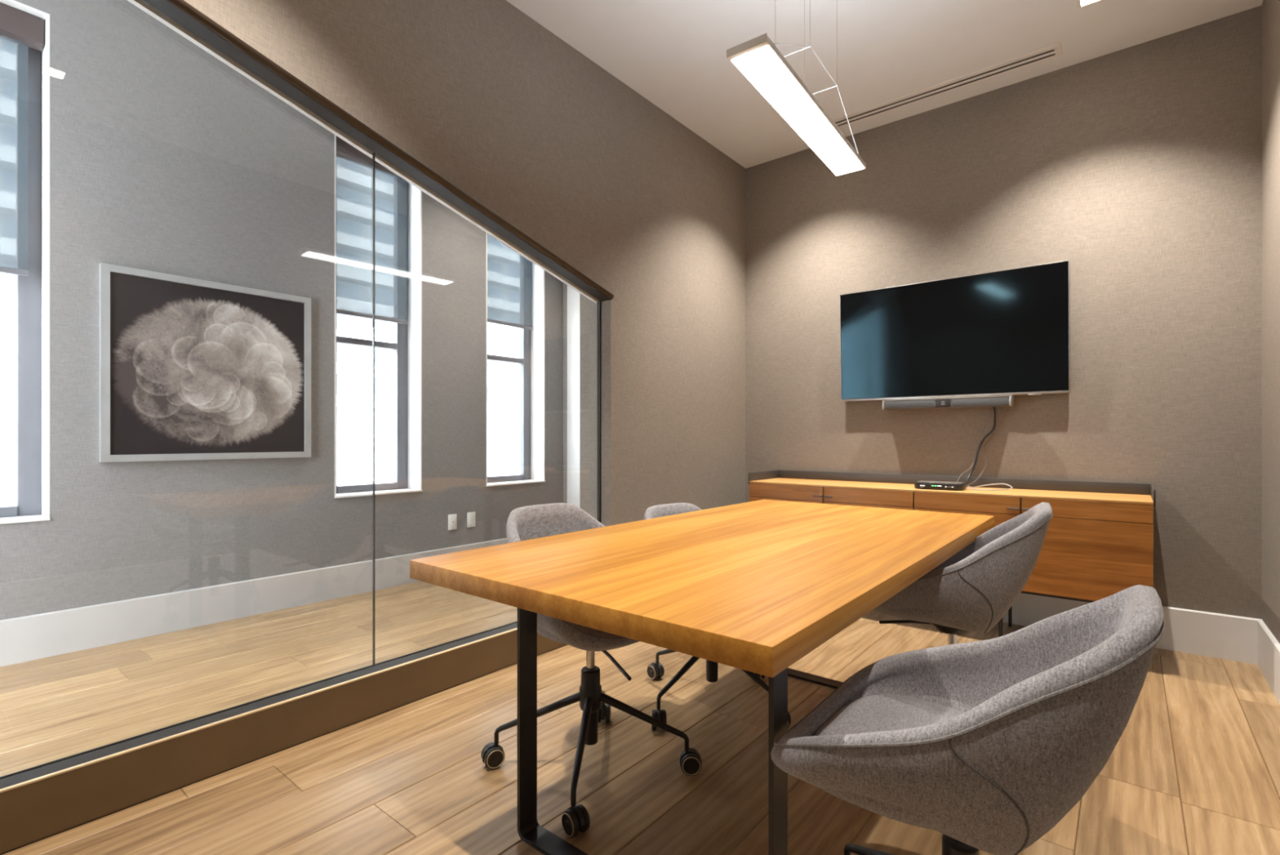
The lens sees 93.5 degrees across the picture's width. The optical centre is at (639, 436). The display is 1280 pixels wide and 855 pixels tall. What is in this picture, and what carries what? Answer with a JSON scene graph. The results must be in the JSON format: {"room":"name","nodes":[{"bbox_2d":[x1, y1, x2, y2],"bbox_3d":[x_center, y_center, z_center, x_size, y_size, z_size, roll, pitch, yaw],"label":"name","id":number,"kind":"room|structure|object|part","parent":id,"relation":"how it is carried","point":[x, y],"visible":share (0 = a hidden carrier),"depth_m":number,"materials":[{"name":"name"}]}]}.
{"room":"office","nodes":[
{"label":"office","id":0,"kind":"room"},
{"bbox_2d":[0,0,563,619],"bbox_3d":[-2.639,-0.880,3.454,0.250,3.900,6.443,0,0,39],"label":"wall","id":1,"kind":"structure","parent":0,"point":[165,157],"depth_m":3.46,"materials":[{"name":"grey paint"}]},
{"bbox_2d":[0,2,44,275],"bbox_3d":[-3.156,-1.256,2.752,0.090,1.601,0.613,0,0,39],"label":"roller blind","id":2,"kind":"object","parent":1,"relation":"attached to","point":[20,30],"visible":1,"depth_m":2.92,"materials":[{"name":"fabric"}]},
{"bbox_2d":[0,0,49,524],"bbox_3d":[-3.183,-0.831,2.773,0.262,2.473,0.641,0,0,39],"label":"window","id":3,"kind":"structure","parent":1,"relation":"attached to","point":[33,291],"depth_m":3.01,"materials":[{"name":"white paint"}]},
{"bbox_3d":[-3.245,0.367,2.824,0.072,0.050,0.451,0,0,39],"label":"rail","id":4,"kind":"part","parent":3,"relation":"part of","materials":[{"name":"grey metal"}]},
{"bbox_3d":[-3.183,0.399,2.773,0.262,0.014,0.641,0,0,39],"label":"reveal sill","id":5,"kind":"part","parent":3,"relation":"part of","materials":[{"name":"white paint"}]},
{"bbox_3d":[-3.081,-0.833,3.036,0.060,2.449,0.085,0,0,39],"label":"jamb frame","id":6,"kind":"part","parent":3,"relation":"part of","materials":[{"name":"grey metal"}]},
{"bbox_2d":[99,262,311,462],"bbox_3d":[-2.439,-0.380,3.472,0.038,1.016,1.016,0,0,39],"label":"framed artwork","id":7,"kind":"object","parent":1,"relation":"attached to","point":[190,368],"visible":1,"depth_m":3.40,"materials":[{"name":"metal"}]},
{"bbox_3d":[-2.747,-0.380,3.092,0.038,1.016,0.036,0,0,39],"label":"frame rail","id":8,"kind":"part","parent":7,"relation":"part of","materials":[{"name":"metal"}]},
{"bbox_3d":[-2.439,0.110,3.472,0.038,0.036,1.016,0,0,39],"label":"frame rail","id":9,"kind":"part","parent":7,"relation":"part of","materials":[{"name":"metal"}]},
{"bbox_3d":[-2.439,-0.870,3.472,0.038,0.036,1.016,0,0,39],"label":"frame rail","id":10,"kind":"part","parent":7,"relation":"part of","materials":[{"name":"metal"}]},
{"bbox_3d":[-2.130,-0.380,3.853,0.038,1.016,0.036,0,0,39],"label":"frame rail","id":11,"kind":"part","parent":7,"relation":"part of","materials":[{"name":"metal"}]},
{"bbox_2d":[0,537,507,666],"bbox_3d":[-2.575,0.963,3.322,0.016,0.214,5.920,0,0,39],"label":"baseboard","id":12,"kind":"structure","parent":1,"relation":"attached to","point":[42,635],"depth_m":3.37,"materials":[{"name":"white paint"}]},
{"bbox_2d":[336,136,407,324],"bbox_3d":[-1.897,-1.283,4.306,0.090,1.546,0.609,0,0,39],"label":"roller blind","id":13,"kind":"object","parent":1,"relation":"attached to","point":[353,167],"visible":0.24,"depth_m":4.28,"materials":[{"name":"fabric"}]},
{"bbox_2d":[334,134,422,497],"bbox_3d":[-1.924,-0.831,4.327,0.262,2.473,0.637,0,0,39],"label":"window","id":14,"kind":"structure","parent":1,"relation":"attached to","point":[406,346],"depth_m":4.54,"materials":[{"name":"white paint"}]},
{"bbox_3d":[-1.986,0.367,4.378,0.072,0.050,0.447,0,0,39],"label":"rail","id":15,"kind":"part","parent":14,"relation":"part of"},
{"bbox_3d":[-1.924,0.399,4.327,0.262,0.014,0.637,0,0,39],"label":"reveal sill","id":16,"kind":"part","parent":14,"relation":"part of","materials":[{"name":"white paint"}]},
{"bbox_3d":[-1.823,-0.833,4.588,0.060,2.449,0.085,0,0,39],"label":"jamb frame","id":17,"kind":"part","parent":14,"relation":"part of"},
{"bbox_2d":[448,513,456,529],"bbox_3d":[-1.461,0.662,4.699,0.012,0.120,0.076,0,0,39],"label":"wall plate","id":18,"kind":"object","parent":1,"relation":"attached to","point":[451,517],"visible":1,"depth_m":4.69,"materials":[{"name":"white plastic"}]},
{"bbox_2d":[466,511,475,527],"bbox_3d":[-1.353,0.662,4.836,0.008,0.120,0.076,0,0,39],"label":"wall plate","id":19,"kind":"object","parent":1,"relation":"attached to","point":[470,515],"visible":1,"depth_m":4.83,"materials":[{"name":"white plastic"}]},
{"bbox_2d":[487,233,533,329],"bbox_3d":[-1.129,-1.345,5.253,0.090,1.421,0.612,0,0,39],"label":"roller blind","id":20,"kind":"object","parent":1,"relation":"attached to","point":[509,273],"visible":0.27,"depth_m":5.24,"materials":[{"name":"fabric"}]},
{"bbox_2d":[486,233,545,486],"bbox_3d":[-1.156,-0.831,5.275,0.262,2.473,0.640,0,0,39],"label":"window","id":21,"kind":"structure","parent":1,"relation":"attached to","point":[531,360],"depth_m":5.49,"materials":[{"name":"white paint"}]},
{"bbox_3d":[-1.218,0.367,5.325,0.072,0.050,0.450,0,0,39],"label":"rail","id":22,"kind":"part","parent":21,"relation":"part of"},
{"bbox_3d":[-1.156,0.399,5.275,0.262,0.014,0.640,0,0,39],"label":"reveal sill","id":23,"kind":"part","parent":21,"relation":"part of","materials":[{"name":"white paint"}]},
{"bbox_3d":[-1.054,-0.833,5.537,0.060,2.449,0.085,0,0,39],"label":"jamb frame","id":24,"kind":"part","parent":21,"relation":"part of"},
{"bbox_2d":[183,0,745,526],"bbox_3d":[-0.709,-0.730,2.887,0.242,3.600,4.893,0,0,39],"label":"wall","id":25,"kind":"structure","parent":0,"point":[481,94],"depth_m":3.38,"materials":[{"name":"beige paint"}]},
{"bbox_2d":[0,620,566,853],"bbox_3d":[-1.031,0.989,2.376,0.100,0.163,2.634,0,0,39],"label":"trim","id":26,"kind":"structure","parent":25,"relation":"attached to","point":[41,801],"depth_m":1.93,"materials":[{"name":"brown wood"}]},
{"bbox_3d":[-1.028,0.914,2.374,0.067,0.010,2.634,0,0,39],"label":"sill","id":27,"kind":"part","parent":26,"relation":"part of","materials":[{"name":"brown wood"}]},
{"bbox_2d":[127,0,613,666],"bbox_3d":[-1.028,-0.297,2.374,0.139,2.416,2.634,0,0,39],"label":"glass wall","id":28,"kind":"structure","parent":25,"relation":"in","point":[179,15],"depth_m":2.38,"materials":[{"name":"clear glass"}]},
{"bbox_2d":[563,282,567,502],"bbox_3d":[-0.029,-0.730,5.198,1.610,3.600,0.200,0,0,39],"label":"wall","id":29,"kind":"structure","parent":0,"point":[565,286],"depth_m":5.61,"materials":[{"name":"grey paint"}]},
{"bbox_2d":[567,285,579,506],"bbox_3d":[-0.603,-0.810,5.522,0.170,3.340,0.020,0,0,39],"label":"trim","id":30,"kind":"structure","parent":29,"relation":"attached to","point":[573,296],"depth_m":5.51,"materials":[{"name":"white paint"}]},
{"bbox_2d":[0,581,1279,854],"bbox_3d":[-0.779,1.145,1.946,5.038,0.150,6.443,0,0,39],"label":"floor","id":31,"kind":"structure","parent":0,"point":[1193,768],"depth_m":2.04,"materials":[{"name":"brown wood"}]},
{"bbox_2d":[480,502,702,837],"bbox_3d":[-0.151,0.653,1.949,0.549,0.834,0.555,0,0,-45],"label":"tub chair","id":32,"kind":"object","parent":31,"relation":"on","point":[535,521],"visible":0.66,"depth_m":1.92,"materials":[{"name":"grey fabric"}]},
{"bbox_3d":[-0.328,0.910,1.959,0.297,0.176,0.026,0,0,4],"label":"leg","id":33,"kind":"part","parent":32,"relation":"part of","materials":[{"name":"black metal"}]},
{"bbox_3d":[-0.172,0.910,1.778,0.026,0.176,0.297,0,0,4],"label":"leg","id":34,"kind":"part","parent":32,"relation":"part of","materials":[{"name":"black metal"}]},
{"bbox_3d":[-0.160,0.720,1.947,0.027,0.100,0.027,0,0,-45],"label":"gas rod","id":35,"kind":"part","parent":32,"relation":"part of","materials":[{"name":"silver metal"}]},
{"bbox_3d":[-0.081,0.678,1.821,0.012,0.051,0.197,0,0,-32],"label":"height lever","id":36,"kind":"part","parent":32,"relation":"part of","materials":[{"name":"black metal"}]},
{"bbox_3d":[0.009,0.910,1.935,0.297,0.176,0.026,0,0,4],"label":"leg","id":37,"kind":"part","parent":32,"relation":"part of","materials":[{"name":"black metal"}]},
{"bbox_2d":[409,498,995,854],"bbox_3d":[0.419,0.695,2.004,1.032,0.751,1.964,0,0,39],"label":"meeting table","id":38,"kind":"object","parent":31,"relation":"on","point":[756,586],"visible":0.87,"depth_m":1.46,"materials":[{"name":"brown wood"}]},
{"bbox_3d":[-0.019,0.719,1.399,0.749,0.703,0.060,0,0,39],"label":"leg","id":39,"kind":"part","parent":38,"relation":"part of","materials":[{"name":"black metal"}]},
{"bbox_3d":[0.906,0.719,2.540,0.749,0.703,0.060,0,0,39],"label":"leg","id":40,"kind":"part","parent":38,"relation":"part of","materials":[{"name":"black metal"}]},
{"bbox_2d":[643,502,791,728],"bbox_3d":[0.322,0.680,2.424,0.598,0.779,0.621,0,0,-5],"label":"tub chair","id":41,"kind":"object","parent":31,"relation":"on","point":[655,669],"visible":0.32,"depth_m":2.44,"materials":[{"name":"grey fabric"}]},
{"bbox_3d":[0.174,0.910,2.562,0.026,0.176,0.297,0,0,-44],"label":"leg","id":42,"kind":"part","parent":41,"relation":"part of","materials":[{"name":"black metal"}]},
{"bbox_3d":[0.170,0.910,2.323,0.297,0.176,0.026,0,0,-44],"label":"leg","id":43,"kind":"part","parent":41,"relation":"part of","materials":[{"name":"black metal"}]},
{"bbox_3d":[0.409,0.910,2.319,0.026,0.176,0.297,0,0,-44],"label":"leg","id":44,"kind":"part","parent":41,"relation":"part of","materials":[{"name":"black metal"}]},
{"bbox_2d":[748,470,1155,636],"bbox_3d":[1.659,0.654,3.537,2.071,0.832,0.459,0,0,39],"label":"credenza","id":45,"kind":"object","parent":31,"relation":"on","point":[1098,544],"visible":0.63,"depth_m":3.02,"materials":[{"name":"brown wood"}]},
{"bbox_2d":[748,470,777,484],"bbox_3d":[0.862,0.277,4.192,0.008,0.077,0.429,0,0,39],"label":"backsplash","id":46,"kind":"structure","parent":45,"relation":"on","point":[771,474],"depth_m":4.16,"materials":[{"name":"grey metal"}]},
{"bbox_3d":[0.932,0.350,3.871,0.506,0.084,0.018,0,0,39],"label":"drawer","id":47,"kind":"part","parent":45,"relation":"part of","materials":[{"name":"brown wood"}]},
{"bbox_3d":[0.932,0.587,3.871,0.506,0.382,0.018,0,0,39],"label":"door","id":48,"kind":"part","parent":45,"relation":"part of","materials":[{"name":"brown wood"}]},
{"bbox_3d":[1.335,0.350,3.545,0.516,0.084,0.018,0,0,39],"label":"drawer","id":49,"kind":"part","parent":45,"relation":"part of","materials":[{"name":"brown wood"}]},
{"bbox_3d":[1.335,0.587,3.545,0.516,0.382,0.018,0,0,39],"label":"door","id":50,"kind":"part","parent":45,"relation":"part of","materials":[{"name":"brown wood"}]},
{"bbox_2d":[914,480,965,490],"bbox_3d":[1.704,0.275,3.424,0.256,0.039,0.154,0,0,37],"label":"router","id":51,"kind":"object","parent":45,"relation":"on","point":[935,485],"visible":1,"depth_m":3.37,"materials":[{"name":"black plastic"}]},
{"bbox_3d":[1.660,0.275,3.365,0.196,0.023,0.003,0,0,37],"label":"panel","id":52,"kind":"part","parent":51,"relation":"part of","materials":[{"name":"black plastic"}]},
{"bbox_3d":[1.705,0.256,3.425,0.224,0.001,0.120,0,0,37],"label":"plate","id":53,"kind":"part","parent":51,"relation":"part of","materials":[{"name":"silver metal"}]},
{"bbox_2d":[777,470,1151,494],"bbox_3d":[1.801,0.267,3.712,2.071,0.057,0.008,0,0,39],"label":"backsplash","id":54,"kind":"structure","parent":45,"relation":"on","point":[1016,483],"depth_m":3.50,"materials":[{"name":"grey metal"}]},
{"bbox_3d":[1.736,0.587,3.219,0.504,0.382,0.018,0,0,39],"label":"door","id":55,"kind":"part","parent":45,"relation":"part of","materials":[{"name":"brown wood"}]},
{"bbox_3d":[1.736,0.350,3.219,0.504,0.084,0.018,0,0,39],"label":"drawer","id":56,"kind":"part","parent":45,"relation":"part of","materials":[{"name":"brown wood"}]},
{"bbox_2d":[965,483,1012,490],"bbox_3d":[1.941,0.277,3.358,0.250,0.036,0.073,0,0,9],"label":"cord","id":57,"kind":"object","parent":45,"relation":"on","point":[972,487],"visible":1,"depth_m":3.35,"materials":[{"name":"plastic"}]},
{"bbox_3d":[1.886,0.924,3.150,0.022,0.292,0.022,0,0,39],"label":"leg","id":58,"kind":"part","parent":45,"relation":"part of","materials":[{"name":"black metal"}]},
{"bbox_3d":[2.092,0.924,3.405,0.022,0.292,0.022,0,0,39],"label":"leg","id":59,"kind":"part","parent":45,"relation":"part of","materials":[{"name":"black metal"}]},
{"bbox_3d":[1.897,0.363,3.063,0.053,0.006,0.022,0,0,39],"label":"handle","id":60,"kind":"part","parent":45,"relation":"part of","materials":[{"name":"grey metal"}]},
{"bbox_3d":[1.560,0.788,3.415,1.895,0.020,0.020,0,0,39],"label":"leg rail","id":61,"kind":"part","parent":45,"relation":"part of","materials":[{"name":"black metal"}]},
{"bbox_3d":[2.135,0.350,2.896,0.508,0.084,0.018,0,0,39],"label":"drawer","id":62,"kind":"part","parent":45,"relation":"part of","materials":[{"name":"brown wood"}]},
{"bbox_3d":[2.135,0.587,2.896,0.508,0.382,0.018,0,0,39],"label":"door","id":63,"kind":"part","parent":45,"relation":"part of","materials":[{"name":"brown wood"}]},
{"bbox_2d":[1151,484,1155,506],"bbox_3d":[2.465,0.277,2.893,0.008,0.077,0.429,0,0,39],"label":"backsplash","id":64,"kind":"structure","parent":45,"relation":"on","point":[1153,490],"depth_m":2.73,"materials":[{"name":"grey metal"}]},
{"bbox_2d":[873,502,1052,644],"bbox_3d":[1.037,0.638,2.001,0.568,0.864,0.550,0,0,33],"label":"tub chair","id":65,"kind":"object","parent":31,"relation":"on","point":[971,591],"visible":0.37,"depth_m":1.78,"materials":[{"name":"grey fabric"}]},
{"bbox_3d":[0.934,0.648,2.104,0.012,0.051,0.197,0,0,-44],"label":"height lever","id":66,"kind":"part","parent":65,"relation":"part of","materials":[{"name":"black metal"}]},
{"bbox_3d":[1.037,0.628,1.998,0.150,0.033,0.150,0,0,33],"label":"seat plate","id":67,"kind":"part","parent":65,"relation":"part of","materials":[{"name":"black metal"}]},
{"bbox_3d":[1.037,0.690,1.998,0.027,0.100,0.027,0,0,33],"label":"gas rod","id":68,"kind":"part","parent":65,"relation":"part of","materials":[{"name":"silver metal"}]},
{"bbox_2d":[770,584,1164,854],"bbox_3d":[0.566,0.653,1.090,0.588,0.834,0.573,0,0,24],"label":"tub chair","id":69,"kind":"object","parent":31,"relation":"on","point":[987,745],"visible":1,"depth_m":0.87,"materials":[{"name":"grey fabric"}]},
{"bbox_3d":[0.535,0.910,1.278,0.026,0.176,0.297,0,0,-21],"label":"leg","id":70,"kind":"part","parent":69,"relation":"part of","materials":[{"name":"black metal"}]},
{"bbox_2d":[813,693,964,735],"bbox_3d":[0.521,0.570,1.090,0.374,0.025,0.438,0,0,39],"label":"seat cushion","id":71,"kind":"object","parent":69,"relation":"on","point":[846,713],"depth_m":1.22,"materials":[{"name":"grey fabric"}]},
{"bbox_2d":[506,0,1262,168],"bbox_3d":[0.448,-2.180,1.950,2.736,0.300,4.493,0,0,39],"label":"ceiling","id":72,"kind":"structure","parent":0,"point":[672,53],"depth_m":3.09,"materials":[{"name":"white paint"}]},
{"bbox_2d":[726,0,866,176],"bbox_3d":[0.588,-1.562,2.103,0.126,0.935,0.977,0,0,36],"label":"pendant light","id":73,"kind":"object","parent":72,"relation":"hanging from","point":[758,60],"visible":1,"depth_m":1.97,"materials":[{"name":"white paint"}]},
{"bbox_3d":[0.302,-1.109,1.709,0.126,0.024,0.003,0,0,36],"label":"plate","id":74,"kind":"part","parent":73,"relation":"part of","materials":[{"name":"white metal"}]},
{"bbox_2d":[731,45,863,175],"bbox_3d":[0.591,-1.097,2.108,0.112,0.004,0.949,0,0,36],"label":"diffuser","id":75,"kind":"object","parent":73,"relation":"attached to","point":[765,67],"depth_m":1.99,"materials":[{"name":"white plastic"}]},
{"bbox_2d":[832,42,1062,128],"bbox_3d":[1.725,-2.028,3.534,1.230,0.004,0.124,0,0,39],"label":"ceiling vent","id":76,"kind":"object","parent":72,"relation":"in","point":[1054,51],"visible":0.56,"depth_m":3.46,"materials":[{"name":"beige metal"}]},
{"bbox_2d":[1076,0,1103,9],"bbox_3d":[2.084,-2.027,2.778,0.110,0.005,0.110,0,0,39],"label":"recessed light","id":77,"kind":"object","parent":72,"relation":"in","point":[1081,3],"visible":1,"depth_m":2.81,"materials":[{"name":"white paint"}]},
{"bbox_2d":[745,5,1262,618],"bbox_3d":[1.983,-0.730,3.725,2.986,3.600,0.200,0,0,39],"label":"wall","id":78,"kind":"structure","parent":0,"point":[1139,167],"depth_m":3.26,"materials":[{"name":"beige paint"}]},
{"bbox_2d":[882,395,1013,409],"bbox_3d":[1.844,-0.204,3.639,0.708,0.060,0.109,0,0,39],"label":"soundbar","id":79,"kind":"object","parent":78,"relation":"attached to","point":[988,401],"visible":1,"depth_m":3.58,"materials":[{"name":"grey plastic"}]},
{"bbox_2d":[884,400,934,408],"bbox_3d":[1.660,-0.203,3.722,0.294,0.044,0.003,0,0,39],"label":"grille","id":80,"kind":"object","parent":79,"relation":"attached to","point":[887,403],"depth_m":3.72,"materials":[{"name":"grey fabric"}]},
{"bbox_2d":[956,406,992,481],"bbox_3d":[1.913,0.048,3.506,0.231,0.448,0.094,0,0,-3],"label":"cable","id":81,"kind":"object","parent":79,"relation":"hanging from","point":[992,406],"visible":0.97,"depth_m":3.52,"materials":[{"name":"grey plastic"}]},
{"bbox_2d":[951,396,1008,406],"bbox_3d":[1.960,-0.203,3.479,0.287,0.044,0.003,0,0,39],"label":"grille","id":82,"kind":"object","parent":79,"relation":"attached to","point":[966,401],"depth_m":3.47,"materials":[{"name":"grey fabric"}]},
{"bbox_2d":[965,406,995,484],"bbox_3d":[1.935,0.052,3.494,0.236,0.458,0.099,0,0,-9],"label":"power cable","id":83,"kind":"object","parent":79,"relation":"hanging from","point":[993,407],"visible":0.84,"depth_m":3.52,"materials":[{"name":"black rubber"}]},
{"bbox_2d":[966,406,998,485],"bbox_3d":[1.946,0.053,3.482,0.219,0.458,0.082,0,0,-11],"label":"cable","id":84,"kind":"object","parent":79,"relation":"hanging from","point":[996,406],"visible":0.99,"depth_m":3.51,"materials":[{"name":"grey plastic"}]},
{"bbox_2d":[840,260,1070,401],"bbox_3d":[1.842,-0.592,3.653,1.250,0.719,0.082,0,0,39],"label":"television","id":85,"kind":"object","parent":78,"relation":"attached to","point":[1006,331],"visible":0.99,"depth_m":3.57,"materials":[{"name":"glossy black screen glass"},{"name":"brushed silver metal"}]},
{"bbox_3d":[1.835,-0.244,3.645,1.250,0.013,0.012,0,2,39],"label":"trim","id":86,"kind":"part","parent":85,"relation":"part of","materials":[{"name":"silver metal"}]},
{"bbox_2d":[1002,592,1262,664],"bbox_3d":[1.857,0.963,3.689,2.736,0.214,0.016,0,0,39],"label":"baseboard","id":87,"kind":"structure","parent":78,"relation":"attached to","point":[1212,634],"depth_m":2.97,"materials":[{"name":"white paint"}]},
{"bbox_2d":[1262,0,1279,643],"bbox_3d":[1.525,-0.730,0.948,0.200,3.600,4.693,0,0,39],"label":"wall","id":88,"kind":"structure","parent":0,"point":[1270,8],"depth_m":2.63,"materials":[{"name":"grey paint"}]},
{"bbox_2d":[1257,619,1279,703],"bbox_3d":[1.499,0.963,1.087,0.016,0.214,4.477,0,0,39],"label":"baseboard","id":89,"kind":"structure","parent":88,"relation":"attached to","point":[1268,646],"depth_m":2.60,"materials":[{"name":"white paint"}]}
]}

